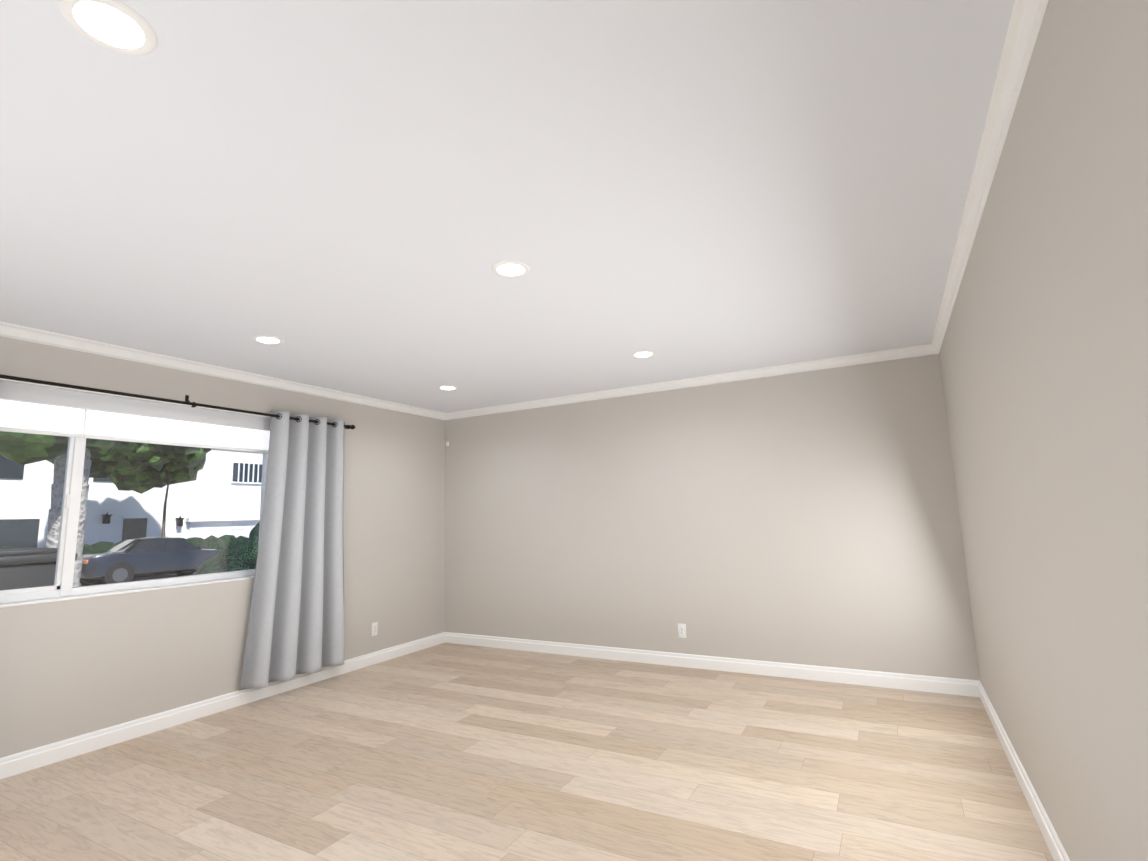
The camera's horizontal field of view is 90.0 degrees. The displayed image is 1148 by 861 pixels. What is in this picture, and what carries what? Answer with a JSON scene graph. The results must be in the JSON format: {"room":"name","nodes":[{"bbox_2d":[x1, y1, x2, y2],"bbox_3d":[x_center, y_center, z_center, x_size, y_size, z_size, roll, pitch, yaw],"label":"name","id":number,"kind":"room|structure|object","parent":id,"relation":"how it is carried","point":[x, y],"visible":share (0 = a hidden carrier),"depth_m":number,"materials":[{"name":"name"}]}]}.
{"room":"empty living room","nodes":[
{"label":"empty living room","id":0,"kind":"room"},
{"bbox_2d":[0,336,444,757],"bbox_3d":[-2.760,0.768,3.964,0.200,2.510,5.695,-6,-9,28],"label":"wall","id":1,"kind":"structure","parent":0,"point":[73,668],"depth_m":3.97,"materials":[{"name":"paint"}]},
{"bbox_2d":[0,378,270,607],"bbox_3d":[-2.836,0.425,3.852,0.169,1.254,1.762,-6,-9,28],"label":"window","id":2,"kind":"structure","parent":1,"relation":"in","point":[77,417],"depth_m":3.63,"materials":[{"name":"clear glass"}]},
{"bbox_2d":[0,378,270,453],"bbox_3d":[-2.828,-0.046,3.908,0.074,0.278,1.734,-6,-9,28],"label":"shade","id":3,"kind":"object","parent":2,"relation":"attached to","point":[79,415],"depth_m":3.71,"materials":[{"name":"white fabric"}]},
{"bbox_2d":[0,374,355,428],"bbox_3d":[-2.661,-0.200,4.008,0.117,0.105,2.739,-6,-9,28],"label":"curtain rod","id":4,"kind":"object","parent":1,"relation":"attached to","point":[188,402],"visible":0.92,"depth_m":3.74,"materials":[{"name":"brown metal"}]},
{"bbox_2d":[239,411,344,690],"bbox_3d":[-2.164,0.895,4.634,0.116,2.054,0.918,-6,-9,28],"label":"curtain","id":5,"kind":"object","parent":4,"relation":"hanging from","point":[296,622],"visible":1,"depth_m":4.57,"materials":[{"name":"fabric"}]},
{"bbox_2d":[276,413,337,426],"bbox_3d":[-2.181,-0.077,4.797,0.042,0.050,0.644,-6,-9,28],"label":"grommet","id":6,"kind":"object","parent":5,"relation":"attached to","point":[301,419],"visible":0.54,"depth_m":4.68,"materials":[{"name":"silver metal"}]},
{"bbox_2d":[0,321,443,419],"bbox_3d":[-2.691,-0.449,4.083,0.042,0.072,5.295,-6,-9,28],"label":"crown molding","id":7,"kind":"structure","parent":1,"relation":"attached to","point":[8,330],"depth_m":4.03,"materials":[{"name":"white wood"}]},
{"bbox_2d":[0,632,443,778],"bbox_3d":[-2.633,1.878,3.750,0.015,0.105,5.295,-6,-9,28],"label":"baseboard","id":8,"kind":"structure","parent":1,"relation":"attached to","point":[27,760],"depth_m":3.78,"materials":[{"name":"white wood"}]},
{"bbox_2d":[371,622,377,635],"bbox_3d":[-1.826,1.820,5.263,0.008,0.114,0.070,-6,-9,28],"label":"electrical outlet","id":9,"kind":"object","parent":1,"relation":"attached to","point":[374,631],"visible":1,"depth_m":5.26,"materials":[{"name":"plastic"}]},
{"bbox_2d":[0,0,1014,412],"bbox_3d":[-0.715,-0.776,2.916,5.070,0.120,5.895,-6,-9,28],"label":"ceiling","id":10,"kind":"structure","parent":0,"point":[356,196],"depth_m":2.00,"materials":[{"name":"paint"}]},
{"bbox_2d":[58,0,157,55],"bbox_3d":[-1.071,-0.935,1.325,0.180,0.006,0.180,-6,-9,28],"label":"recessed light","id":11,"kind":"object","parent":10,"relation":"in","point":[118,26],"visible":1,"depth_m":1.32,"materials":[{"name":"white plastic"}]},
{"bbox_2d":[252,335,283,343],"bbox_3d":[-1.933,-0.571,3.631,0.180,0.006,0.180,-6,-9,28],"label":"recessed light","id":12,"kind":"object","parent":10,"relation":"in","point":[265,339],"visible":1,"depth_m":3.62,"materials":[{"name":"white plastic"}]},
{"bbox_2d":[437,385,457,389],"bbox_3d":[-1.124,-0.379,5.113,0.180,0.006,0.180,-6,-9,28],"label":"recessed light","id":13,"kind":"object","parent":10,"relation":"in","point":[446,387],"visible":1,"depth_m":5.09,"materials":[{"name":"white plastic"}]},
{"bbox_2d":[492,261,529,276],"bbox_3d":[-0.297,-0.757,2.703,0.180,0.006,0.180,-6,-9,28],"label":"recessed light","id":14,"kind":"object","parent":10,"relation":"in","point":[510,269],"visible":1,"depth_m":2.69,"materials":[{"name":"white plastic"}]},
{"bbox_2d":[631,351,655,357],"bbox_3d":[0.509,-0.559,4.221,0.180,0.006,0.180,-6,-9,28],"label":"recessed light","id":15,"kind":"object","parent":10,"relation":"in","point":[641,354],"visible":1,"depth_m":4.21,"materials":[{"name":"white plastic"}]},
{"bbox_2d":[0,643,1053,860],"bbox_3d":[-0.650,1.753,2.524,4.670,0.120,5.545,-6,-9,28],"label":"floor","id":16,"kind":"structure","parent":0,"point":[449,752],"depth_m":2.88,"materials":[{"name":"brown wood"}]},
{"bbox_2d":[445,354,979,679],"bbox_3d":[0.783,0.835,5.154,4.870,2.510,0.200,-6,-9,28],"label":"wall","id":17,"kind":"structure","parent":0,"point":[809,518],"depth_m":4.77,"materials":[{"name":"paint"}]},
{"bbox_2d":[678,624,685,637],"bbox_3d":[0.913,1.692,4.852,0.070,0.114,0.008,-6,-9,28],"label":"electrical outlet","id":18,"kind":"object","parent":17,"relation":"attached to","point":[681,630],"visible":1,"depth_m":4.85,"materials":[{"name":"plastic"}]},
{"bbox_2d":[444,344,927,419],"bbox_3d":[0.596,-0.374,5.275,4.560,0.072,0.042,-6,-9,28],"label":"crown molding","id":19,"kind":"structure","parent":17,"relation":"attached to","point":[920,350],"depth_m":4.96,"materials":[{"name":"white wood"}]},
{"bbox_2d":[444,632,975,696],"bbox_3d":[0.673,1.953,4.947,4.620,0.105,0.015,-6,-9,28],"label":"baseboard","id":20,"kind":"structure","parent":17,"relation":"attached to","point":[943,685],"depth_m":4.59,"materials":[{"name":"white wood"}]},
{"bbox_2d":[939,0,1147,860],"bbox_3d":[1.420,0.282,1.507,0.200,2.510,5.652,-6,-9,28],"label":"wall","id":21,"kind":"structure","parent":0,"point":[1043,355],"depth_m":1.45,"materials":[{"name":"paint"}]},
{"bbox_2d":[928,0,1048,354],"bbox_3d":[1.326,-0.900,1.828,0.042,0.072,5.452,-6,-9,28],"label":"crown molding","id":22,"kind":"structure","parent":21,"relation":"attached to","point":[1022,36],"depth_m":1.76,"materials":[{"name":"white wood"}]},
{"bbox_2d":[976,680,1069,860],"bbox_3d":[1.409,1.424,1.481,0.015,0.105,5.452,-6,-9,28],"label":"baseboard","id":23,"kind":"structure","parent":21,"relation":"attached to","point":[1050,836],"depth_m":2.49,"materials":[{"name":"white wood"}]},
{"label":"outside","id":24,"kind":"structure","parent":0,"visible":0},
{"bbox_2d":[81,572,195,585],"bbox_3d":[-17.636,5.090,20.331,130.000,0.450,140.000,-6,-9,28],"label":"ground","id":25,"kind":"structure","parent":24,"point":[153,577],"depth_m":20.64,"materials":[{"name":"grey asphalt"}]},
{"bbox_2d":[0,548,77,589],"bbox_3d":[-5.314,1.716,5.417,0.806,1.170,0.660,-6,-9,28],"label":"car","id":26,"kind":"object","parent":25,"relation":"on","point":[22,575],"depth_m":5.28,"materials":[{"name":"metal"}]},
{"bbox_2d":[0,431,120,586],"bbox_3d":[-8.412,-0.333,9.983,2.538,6.730,3.263,-6,-9,28],"label":"palm tree","id":27,"kind":"object","parent":25,"relation":"on","point":[36,451],"depth_m":9.55,"materials":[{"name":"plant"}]},
{"bbox_2d":[0,534,247,577],"bbox_3d":[-16.151,4.754,20.841,1.263,1.665,10.642,-6,-9,28],"label":"hedge","id":28,"kind":"object","parent":25,"relation":"on","point":[208,543],"depth_m":22.68,"materials":[{"name":"green plant"}]},
{"bbox_2d":[47,441,210,536],"bbox_3d":[-17.867,1.229,23.977,5.661,9.168,6.931,-6,-9,28],"label":"tree","id":29,"kind":"object","parent":25,"relation":"on","point":[129,486],"depth_m":23.21,"materials":[{"name":"green plant"}]},
{"bbox_2d":[0,449,262,547],"bbox_3d":[-21.864,4.506,35.400,10.462,6.220,38.200,-6,-9,28],"label":"building","id":30,"kind":"structure","parent":25,"relation":"on","point":[110,510],"depth_m":28.61,"materials":[{"name":"white paint"}]},
{"bbox_2d":[80,537,220,584],"bbox_3d":[-14.419,4.454,19.863,1.980,1.520,4.620,-6,-9,28],"label":"car","id":31,"kind":"object","parent":25,"relation":"on","point":[105,576],"depth_m":18.91,"materials":[{"name":"paint"}]},
{"bbox_2d":[195,521,259,574],"bbox_3d":[-4.175,2.053,8.355,2.577,1.639,2.862,-6,-9,28],"label":"bush","id":32,"kind":"object","parent":25,"relation":"on","point":[234,562],"depth_m":7.28,"materials":[{"name":"green plant"}]}
]}

